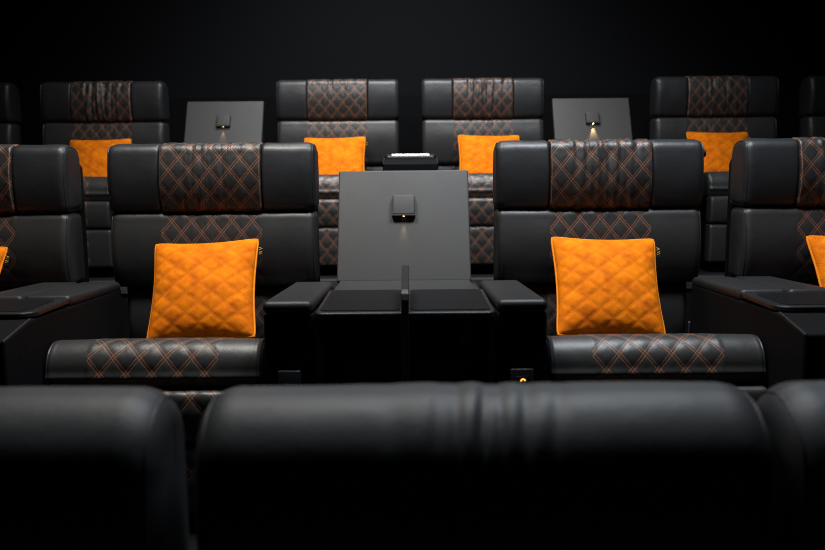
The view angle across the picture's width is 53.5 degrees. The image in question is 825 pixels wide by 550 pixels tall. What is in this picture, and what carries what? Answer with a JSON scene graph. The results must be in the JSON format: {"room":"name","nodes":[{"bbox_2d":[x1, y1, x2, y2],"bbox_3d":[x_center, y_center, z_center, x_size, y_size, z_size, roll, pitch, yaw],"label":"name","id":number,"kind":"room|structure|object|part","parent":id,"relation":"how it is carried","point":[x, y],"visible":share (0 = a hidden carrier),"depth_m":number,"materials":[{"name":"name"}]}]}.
{"room":"auditorium","nodes":[
{"label":"auditorium","id":0,"kind":"room"},
{"bbox_2d":[89,268,724,549],"bbox_3d":[0.009,0.992,1.354,10.400,1.145,9.420,-1,8,0],"label":"floor","id":1,"kind":"structure","parent":0,"point":[125,309],"depth_m":4.23,"materials":[{"name":"black carpet"}]},
{"bbox_2d":[0,82,24,144],"bbox_3d":[-2.865,-0.595,4.820,0.762,1.127,1.010,-1,8,0],"label":"seat","id":2,"kind":"object","parent":1,"relation":"on","point":[11,117],"visible":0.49,"depth_m":5.08,"materials":[{"name":"black leather"}]},
{"bbox_2d":[0,123,21,144],"bbox_3d":[-2.867,-0.812,5.152,0.756,0.286,0.166,0,8,0],"label":"cushion","id":3,"kind":"object","parent":2,"relation":"on","point":[10,133],"depth_m":5.09,"materials":[{"name":"leather"}]},
{"bbox_2d":[0,144,88,291],"bbox_3d":[-1.639,0.121,2.749,0.762,1.127,1.010,-1,8,0],"label":"seat","id":4,"kind":"object","parent":1,"relation":"on","point":[43,219],"visible":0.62,"depth_m":3.00,"materials":[{"name":"black leather"}]},
{"bbox_2d":[0,247,10,272],"bbox_3d":[-1.637,0.067,2.867,0.389,0.333,0.226,0,8,4],"label":"throw pillow","id":5,"kind":"object","parent":4,"relation":"on","point":[4,256],"visible":1,"depth_m":2.92,"materials":[{"name":"orange fabric"}]},
{"bbox_2d":[0,288,14,291],"bbox_3d":[-1.638,0.172,3.130,0.670,0.274,0.139,0,8,0],"label":"cushion","id":6,"kind":"object","parent":4,"relation":"on","point":[1,289],"depth_m":3.07,"materials":[{"name":"leather"}]},
{"bbox_2d":[0,144,18,213],"bbox_3d":[-1.643,-0.355,3.045,0.369,0.260,0.172,0,8,0],"label":"cushion","id":7,"kind":"object","parent":4,"relation":"on","point":[9,202],"depth_m":2.97,"materials":[{"name":"leather"}]},
{"bbox_2d":[0,212,84,287],"bbox_3d":[-1.640,-0.095,3.080,0.756,0.286,0.166,0,8,0],"label":"cushion","id":8,"kind":"object","parent":4,"relation":"on","point":[43,247],"depth_m":3.01,"materials":[{"name":"leather"}]},
{"bbox_2d":[0,282,123,386],"bbox_3d":[-1.183,0.385,2.545,0.291,0.651,0.856,-1,8,0],"label":"console","id":9,"kind":"object","parent":1,"relation":"on","point":[34,317],"visible":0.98,"depth_m":2.42,"materials":[{"name":"black leather"}]},
{"bbox_2d":[0,299,68,318],"bbox_3d":[-1.186,0.097,2.358,0.291,0.016,0.250,-1,8,0],"label":"tray","id":10,"kind":"object","parent":9,"relation":"on","point":[9,308],"depth_m":2.35,"materials":[{"name":"black plastic"}]},
{"bbox_2d":[0,386,189,549],"bbox_3d":[-0.775,0.770,1.004,0.836,1.125,0.834,-1,8,0],"label":"seat","id":11,"kind":"object","parent":1,"relation":"on","point":[82,467],"visible":1,"depth_m":1.15,"materials":[{"name":"black leather"}]},
{"bbox_2d":[40,80,170,275],"bbox_3d":[-1.919,-0.605,4.820,0.762,1.128,1.010,-1,8,0],"label":"seat","id":12,"kind":"object","parent":1,"relation":"on","point":[137,111],"visible":0.34,"depth_m":5.04,"materials":[{"name":"black leather"}]},
{"bbox_3d":[-1.915,-0.141,4.421,0.606,0.213,0.095,0,8,0],"label":"footrest panel","id":13,"kind":"part","parent":12,"relation":"part of","materials":[{"name":"leather"}]},
{"bbox_2d":[83,176,116,212],"bbox_3d":[-1.918,-0.441,4.757,0.612,0.269,0.788,0,8,0],"label":"seat cushion","id":14,"kind":"object","parent":12,"relation":"on","point":[96,196],"depth_m":4.37,"materials":[{"name":"leather"}]},
{"bbox_3d":[-1.917,-0.321,4.397,0.606,0.150,0.095,0,8,0],"label":"footrest panel","id":15,"kind":"part","parent":12,"relation":"part of","materials":[{"name":"leather"}]},
{"bbox_2d":[70,139,133,176],"bbox_3d":[-1.898,-0.659,4.940,0.392,0.328,0.222,-1,8,0],"label":"throw pillow","id":16,"kind":"object","parent":12,"relation":"on","point":[92,154],"visible":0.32,"depth_m":4.90,"materials":[{"name":"orange fabric"}]},
{"bbox_2d":[70,80,133,122],"bbox_3d":[-1.923,-1.080,5.113,0.369,0.265,0.178,0,8,0],"label":"cushion","id":17,"kind":"object","parent":12,"relation":"on","point":[97,101],"depth_m":5.04,"materials":[{"name":"leather"}]},
{"bbox_2d":[44,122,169,145],"bbox_3d":[-1.921,-0.820,5.152,0.756,0.286,0.166,0,8,0],"label":"cushion","id":18,"kind":"object","parent":12,"relation":"on","point":[54,132],"depth_m":5.07,"materials":[{"name":"leather"}]},
{"bbox_2d":[45,142,319,518],"bbox_3d":[-0.733,0.114,2.749,0.762,1.127,1.010,-1,8,0],"label":"seat","id":19,"kind":"object","parent":1,"relation":"on","point":[213,192],"visible":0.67,"depth_m":2.97,"materials":[{"name":"leather"}]},
{"bbox_2d":[47,337,265,388],"bbox_3d":[-0.731,0.276,2.686,0.612,0.269,0.788,0,8,0],"label":"seat cushion","id":20,"kind":"object","parent":19,"relation":"on","point":[213,362],"depth_m":2.30,"materials":[{"name":"leather"}]},
{"bbox_3d":[-0.729,0.576,2.349,0.606,0.213,0.095,0,8,0],"label":"footrest panel","id":21,"kind":"part","parent":19,"relation":"part of","materials":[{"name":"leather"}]},
{"bbox_3d":[-0.730,0.396,2.325,0.606,0.150,0.095,0,8,0],"label":"footrest panel","id":22,"kind":"part","parent":19,"relation":"part of","materials":[{"name":"leather"}]},
{"bbox_2d":[147,239,262,337],"bbox_3d":[-0.731,0.051,2.867,0.396,0.338,0.225,0,8,4],"label":"throw pillow","id":23,"kind":"object","parent":19,"relation":"on","point":[204,290],"visible":0.94,"depth_m":2.80,"materials":[{"name":"orange fabric"}]},
{"bbox_2d":[129,285,290,337],"bbox_3d":[-0.732,0.164,3.130,0.670,0.274,0.139,0,8,0],"label":"cushion","id":24,"kind":"object","parent":19,"relation":"on","point":[140,296],"depth_m":3.06,"materials":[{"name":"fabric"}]},
{"bbox_2d":[159,142,263,212],"bbox_3d":[-0.737,-0.363,3.045,0.369,0.260,0.172,0,8,0],"label":"cushion","id":25,"kind":"object","parent":19,"relation":"on","point":[213,177],"depth_m":2.97,"materials":[{"name":"leather"}]},
{"bbox_2d":[112,210,319,286],"bbox_3d":[-0.734,-0.103,3.080,0.756,0.286,0.166,0,8,0],"label":"cushion","id":26,"kind":"object","parent":19,"relation":"on","point":[289,239],"depth_m":3.00,"materials":[{"name":"leather"}]},
{"bbox_2d":[184,101,264,143],"bbox_3d":[-1.152,-0.536,4.769,0.495,0.993,0.942,-1,8,0],"label":"side table","id":27,"kind":"object","parent":1,"relation":"on","point":[224,121],"visible":0.23,"depth_m":5.05,"materials":[{"name":"black laminate"}]},
{"bbox_2d":[216,115,230,126],"bbox_3d":[-1.164,-0.949,5.042,0.085,0.078,0.051,0,8,0],"label":"reading lamp","id":28,"kind":"object","parent":27,"relation":"attached to","point":[221,120],"depth_m":5.03,"materials":[{"name":"black metal"}]},
{"bbox_2d":[263,282,334,385],"bbox_3d":[-0.338,0.358,2.615,0.137,0.671,0.712,-1,8,0],"label":"armrest","id":29,"kind":"object","parent":1,"relation":"on","point":[289,318],"visible":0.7,"depth_m":2.25,"materials":[{"name":"black leather"}]},
{"bbox_2d":[278,370,300,384],"bbox_3d":[-0.339,0.309,2.258,0.064,0.093,0.009,-1,8,0],"label":"switch plate","id":30,"kind":"object","parent":29,"relation":"attached to","point":[285,377],"depth_m":2.25,"materials":[{"name":"black paint"}]},
{"bbox_2d":[276,79,398,273],"bbox_3d":[-0.461,-0.616,4.820,0.762,1.127,1.010,-1,8,0],"label":"seat","id":31,"kind":"object","parent":1,"relation":"on","point":[312,108],"visible":0.44,"depth_m":5.05,"materials":[{"name":"black leather"}]},
{"bbox_3d":[-0.459,-0.334,4.397,0.606,0.150,0.095,0,8,0],"label":"footrest panel","id":32,"kind":"part","parent":31,"relation":"part of","materials":[{"name":"leather"}]},
{"bbox_3d":[-0.457,-0.154,4.421,0.606,0.213,0.095,0,8,0],"label":"footrest panel","id":33,"kind":"part","parent":31,"relation":"part of","materials":[{"name":"leather"}]},
{"bbox_2d":[319,174,338,198],"bbox_3d":[-0.460,-0.454,4.757,0.612,0.269,0.788,0,8,0],"label":"seat cushion","id":34,"kind":"object","parent":31,"relation":"on","point":[328,183],"depth_m":4.37,"materials":[{"name":"leather"}]},
{"bbox_2d":[304,137,367,174],"bbox_3d":[-0.465,-0.671,4.940,0.392,0.328,0.222,-1,8,0],"label":"throw pillow","id":35,"kind":"object","parent":31,"relation":"on","point":[335,155],"visible":0.55,"depth_m":4.90,"materials":[{"name":"orange fabric"}]},
{"bbox_2d":[307,79,367,120],"bbox_3d":[-0.466,-1.093,5.117,0.369,0.260,0.172,0,8,0],"label":"cushion","id":36,"kind":"object","parent":31,"relation":"on","point":[327,99],"depth_m":5.04,"materials":[{"name":"leather"}]},
{"bbox_2d":[277,120,398,164],"bbox_3d":[-0.463,-0.833,5.152,0.756,0.286,0.166,0,8,0],"label":"cushion","id":37,"kind":"object","parent":31,"relation":"on","point":[382,136],"depth_m":5.07,"materials":[{"name":"leather"}]},
{"bbox_2d":[364,165,382,170],"bbox_3d":[-0.461,-0.566,5.201,0.670,0.274,0.139,0,8,0],"label":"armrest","id":38,"kind":"object","parent":31,"relation":"on","point":[366,167],"depth_m":5.14,"materials":[{"name":"leather"}]},
{"bbox_2d":[315,170,494,384],"bbox_3d":[-0.019,0.171,2.696,0.495,1.016,0.942,-1,8,0],"label":"side table","id":39,"kind":"object","parent":1,"relation":"on","point":[404,306],"visible":0.68,"depth_m":2.69,"materials":[{"name":"black plastic"}]},
{"bbox_3d":[-0.254,0.382,2.629,0.022,0.618,0.710,0,8,0],"label":"panel","id":40,"kind":"part","parent":39,"relation":"part of","materials":[{"name":"black paint"}]},
{"bbox_2d":[392,195,414,216],"bbox_3d":[-0.032,-0.250,2.968,0.085,0.079,0.051,0,8,0],"label":"reading lamp","id":41,"kind":"object","parent":39,"relation":"attached to","point":[402,205],"depth_m":2.96,"materials":[{"name":"black metal"}]},
{"bbox_3d":[-0.032,-0.179,2.969,0.477,0.396,0.199,0,8,0],"label":"leaning panel","id":42,"kind":"part","parent":39,"relation":"part of","materials":[{"name":"grey paint"}]},
{"bbox_2d":[315,289,494,320],"bbox_3d":[-0.020,0.085,2.423,0.495,0.022,0.410,-1,8,0],"label":"tray","id":43,"kind":"object","parent":39,"relation":"on","point":[424,304],"depth_m":2.31,"materials":[{"name":"black plastic"}]},
{"bbox_3d":[-0.018,0.357,2.722,0.449,0.598,0.020,0,8,0],"label":"panel","id":44,"kind":"part","parent":39,"relation":"part of","materials":[{"name":"black laminate"}]},
{"bbox_3d":[0.218,0.378,2.629,0.022,0.618,0.710,0,8,0],"label":"panel","id":45,"kind":"part","parent":39,"relation":"part of","materials":[{"name":"black paint"}]},
{"bbox_2d":[89,275,723,293],"bbox_3d":[0.000,0.049,4.233,10.400,0.056,0.082,-1,8,0],"label":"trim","id":46,"kind":"structure","parent":1,"relation":"attached to","point":[124,290],"depth_m":4.20,"materials":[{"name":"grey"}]},
{"bbox_2d":[383,154,437,170],"bbox_3d":[-0.008,-0.353,4.616,0.287,0.651,0.856,-1,8,0],"label":"console","id":47,"kind":"object","parent":1,"relation":"on","point":[391,162],"visible":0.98,"depth_m":4.18,"materials":[{"name":"black leather"}]},
{"bbox_2d":[421,77,543,272],"bbox_3d":[0.441,-0.625,4.820,0.762,1.128,1.010,-1,8,0],"label":"seat","id":48,"kind":"object","parent":1,"relation":"on","point":[450,108],"visible":0.42,"depth_m":5.05,"materials":[{"name":"black leather"}]},
{"bbox_2d":[438,164,459,169],"bbox_3d":[0.441,-0.574,5.201,0.670,0.274,0.139,0,8,0],"label":"cushion","id":49,"kind":"object","parent":48,"relation":"on","point":[440,166],"depth_m":5.14,"materials":[{"name":"leather"}]},
{"bbox_2d":[468,173,492,197],"bbox_3d":[0.442,-0.462,4.757,0.612,0.269,0.788,0,8,0],"label":"seat cushion","id":50,"kind":"object","parent":48,"relation":"on","point":[480,185],"depth_m":4.37,"materials":[{"name":"leather"}]},
{"bbox_3d":[0.443,-0.342,4.397,0.606,0.150,0.095,0,8,0],"label":"footrest panel","id":51,"kind":"part","parent":48,"relation":"part of","materials":[{"name":"leather"}]},
{"bbox_3d":[0.445,-0.162,4.421,0.606,0.213,0.095,0,8,0],"label":"footrest panel","id":52,"kind":"part","parent":48,"relation":"part of","materials":[{"name":"leather"}]},
{"bbox_2d":[422,118,543,164],"bbox_3d":[0.439,-0.841,5.152,0.756,0.286,0.166,0,8,0],"label":"cushion","id":53,"kind":"object","parent":48,"relation":"on","point":[439,135],"depth_m":5.07,"materials":[{"name":"leather"}]},
{"bbox_2d":[453,77,512,119],"bbox_3d":[0.436,-1.100,5.113,0.369,0.265,0.178,0,8,0],"label":"cushion","id":54,"kind":"object","parent":48,"relation":"on","point":[477,98],"depth_m":5.04,"materials":[{"name":"leather"}]},
{"bbox_2d":[458,135,521,172],"bbox_3d":[0.470,-0.684,4.938,0.390,0.328,0.226,0,8,4],"label":"throw pillow","id":55,"kind":"object","parent":48,"relation":"on","point":[475,152],"visible":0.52,"depth_m":4.90,"materials":[{"name":"orange fabric"}]},
{"bbox_2d":[195,381,771,549],"bbox_3d":[0.107,0.762,1.004,0.836,1.125,0.834,-1,8,0],"label":"seat","id":56,"kind":"object","parent":1,"relation":"on","point":[589,465],"visible":1,"depth_m":1.14,"materials":[{"name":"black leather"}]},
{"bbox_2d":[478,280,547,383],"bbox_3d":[0.303,0.352,2.614,0.137,0.671,0.713,-1,8,0],"label":"armrest","id":57,"kind":"object","parent":1,"relation":"on","point":[520,316],"visible":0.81,"depth_m":2.25,"materials":[{"name":"black leather"}]},
{"bbox_2d":[510,368,533,382],"bbox_3d":[0.302,0.304,2.258,0.064,0.093,0.009,-1,8,0],"label":"switch plate","id":58,"kind":"object","parent":57,"relation":"attached to","point":[521,375],"depth_m":2.25,"materials":[{"name":"black plastic"}]},
{"bbox_2d":[552,98,632,140],"bbox_3d":[1.122,-0.556,4.769,0.495,0.993,0.942,-1,8,0],"label":"side table","id":59,"kind":"object","parent":1,"relation":"on","point":[583,119],"visible":0.23,"depth_m":5.05,"materials":[{"name":"black laminate"}]},
{"bbox_2d":[585,112,599,123],"bbox_3d":[1.110,-0.969,5.042,0.085,0.078,0.051,0,8,0],"label":"reading lamp","id":60,"kind":"object","parent":59,"relation":"attached to","point":[590,117],"depth_m":5.03,"materials":[{"name":"black metal"}]},
{"bbox_2d":[493,138,766,402],"bbox_3d":[0.698,0.100,2.749,0.778,1.128,1.010,-1,8,0],"label":"seat","id":61,"kind":"object","parent":1,"relation":"on","point":[620,188],"visible":0.58,"depth_m":2.97,"materials":[{"name":"leather"}]},
{"bbox_2d":[493,207,700,283],"bbox_3d":[0.689,-0.115,3.080,0.756,0.286,0.166,0,8,0],"label":"cushion","id":62,"kind":"object","parent":61,"relation":"on","point":[523,254],"depth_m":3.00,"materials":[{"name":"leather"}]},
{"bbox_2d":[547,138,651,209],"bbox_3d":[0.686,-0.375,3.042,0.369,0.265,0.178,0,8,0],"label":"cushion","id":63,"kind":"object","parent":61,"relation":"on","point":[594,174],"depth_m":2.97,"materials":[{"name":"leather"}]},
{"bbox_2d":[523,282,684,335],"bbox_3d":[0.691,0.151,3.130,0.670,0.274,0.139,0,8,0],"label":"cushion","id":64,"kind":"object","parent":61,"relation":"on","point":[671,294],"depth_m":3.06,"materials":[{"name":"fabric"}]},
{"bbox_2d":[551,237,665,335],"bbox_3d":[0.689,0.038,2.866,0.389,0.333,0.227,0,8,3],"label":"throw pillow","id":65,"kind":"object","parent":61,"relation":"on","point":[603,286],"visible":0.99,"depth_m":2.81,"materials":[{"name":"orange fabric"}]},
{"bbox_2d":[546,333,764,383],"bbox_3d":[0.692,0.264,2.686,0.612,0.269,0.788,0,8,0],"label":"seat cushion","id":66,"kind":"object","parent":61,"relation":"on","point":[707,357],"depth_m":2.30,"materials":[{"name":"leather"}]},
{"bbox_3d":[0.693,0.384,2.325,0.606,0.150,0.095,0,8,0],"label":"footrest panel","id":67,"kind":"part","parent":61,"relation":"part of","materials":[{"name":"leather"}]},
{"bbox_2d":[648,75,778,270],"bbox_3d":[1.889,-0.637,4.820,0.762,1.127,1.010,-1,8,0],"label":"seat","id":68,"kind":"object","parent":1,"relation":"on","point":[678,106],"visible":0.48,"depth_m":5.04,"materials":[{"name":"black leather"}]},
{"bbox_2d":[650,117,775,139],"bbox_3d":[1.888,-0.854,5.152,0.756,0.286,0.166,0,8,0],"label":"cushion","id":69,"kind":"object","parent":68,"relation":"on","point":[660,127],"depth_m":5.07,"materials":[{"name":"leather"}]},
{"bbox_2d":[697,171,728,212],"bbox_3d":[1.891,-0.474,4.757,0.612,0.269,0.788,0,8,0],"label":"seat cushion","id":70,"kind":"object","parent":68,"relation":"on","point":[715,184],"depth_m":4.38,"materials":[{"name":"leather"}]},
{"bbox_3d":[1.893,-0.175,4.421,0.606,0.213,0.095,0,8,0],"label":"footrest panel","id":71,"kind":"part","parent":68,"relation":"part of","materials":[{"name":"leather"}]},
{"bbox_2d":[685,75,747,116],"bbox_3d":[1.885,-1.114,5.117,0.369,0.260,0.172,0,8,0],"label":"cushion","id":72,"kind":"object","parent":68,"relation":"on","point":[705,96],"depth_m":5.04,"materials":[{"name":"leather"}]},
{"bbox_3d":[1.892,-0.355,4.397,0.606,0.150,0.095,0,8,0],"label":"footrest panel","id":73,"kind":"part","parent":68,"relation":"part of","materials":[{"name":"leather"}]},
{"bbox_2d":[686,132,750,171],"bbox_3d":[1.868,-0.704,4.937,0.390,0.328,0.226,0,8,4],"label":"throw pillow","id":74,"kind":"object","parent":68,"relation":"on","point":[718,147],"visible":0.46,"depth_m":4.90,"materials":[{"name":"orange fabric"}]},
{"bbox_2d":[690,276,824,389],"bbox_3d":[1.146,0.364,2.545,0.291,0.651,0.856,-1,8,0],"label":"console","id":75,"kind":"object","parent":1,"relation":"on","point":[787,316],"visible":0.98,"depth_m":2.35,"materials":[{"name":"black leather"}]},
{"bbox_2d":[742,292,824,311],"bbox_3d":[1.143,0.076,2.358,0.291,0.016,0.250,-1,8,0],"label":"tray","id":76,"kind":"object","parent":75,"relation":"on","point":[760,301],"depth_m":2.34,"materials":[{"name":"black plastic"}]},
{"bbox_2d":[724,137,824,285],"bbox_3d":[1.596,0.092,2.749,0.762,1.128,1.010,-1,8,0],"label":"seat","id":77,"kind":"object","parent":1,"relation":"on","point":[776,187],"visible":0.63,"depth_m":3.00,"materials":[{"name":"black leather"}]},
{"bbox_2d":[728,206,824,280],"bbox_3d":[1.595,-0.123,3.080,0.756,0.286,0.166,0,8,0],"label":"cushion","id":78,"kind":"object","parent":77,"relation":"on","point":[763,240],"depth_m":3.01,"materials":[{"name":"leather"}]},
{"bbox_2d":[796,281,818,285],"bbox_3d":[1.597,0.143,3.130,0.670,0.274,0.139,0,8,0],"label":"cushion","id":79,"kind":"object","parent":77,"relation":"on","point":[816,283],"depth_m":3.07,"materials":[{"name":"leather"}]},
{"bbox_2d":[791,137,824,207],"bbox_3d":[1.592,-0.383,3.042,0.369,0.265,0.178,0,8,0],"label":"cushion","id":80,"kind":"object","parent":77,"relation":"on","point":[809,180],"depth_m":2.97,"materials":[{"name":"leather"}]},
{"bbox_2d":[806,235,824,286],"bbox_3d":[1.609,0.026,2.867,0.392,0.328,0.222,-1,8,0],"label":"throw pillow","id":81,"kind":"object","parent":77,"relation":"on","point":[816,244],"visible":0.94,"depth_m":2.89,"materials":[{"name":"orange fabric"}]},
{"bbox_2d":[755,380,824,549],"bbox_3d":[0.959,0.754,1.004,0.836,1.125,0.834,-1,8,0],"label":"seat","id":82,"kind":"object","parent":1,"relation":"on","point":[792,412],"visible":0.69,"depth_m":1.18,"materials":[{"name":"black leather"}]},
{"bbox_2d":[796,75,824,137],"bbox_3d":[2.840,-0.645,4.820,0.762,1.127,1.010,-1,8,0],"label":"seat","id":83,"kind":"object","parent":1,"relation":"on","point":[811,93],"visible":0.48,"depth_m":5.07,"materials":[{"name":"black leather"}]},
{"bbox_2d":[799,116,824,137],"bbox_3d":[2.838,-0.862,5.152,0.756,0.286,0.166,0,8,0],"label":"cushion","id":84,"kind":"object","parent":83,"relation":"on","point":[809,126],"depth_m":5.08,"materials":[{"name":"leather"}]},
{"bbox_2d":[0,0,824,97],"bbox_3d":[-0.016,-1.790,5.531,10.400,3.255,0.200,-1,8,0],"label":"wall","id":85,"kind":"structure","parent":0,"point":[197,48],"depth_m":5.46,"materials":[{"name":"black"}]},
{"bbox_2d":[21,91,797,153],"bbox_3d":[-0.006,-0.683,5.548,10.380,1.054,0.059,-1,8,0],"label":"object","id":86,"kind":"structure","parent":85,"relation":"attached to","point":[410,120],"depth_m":5.47,"materials":[{"name":"black"}]}
]}

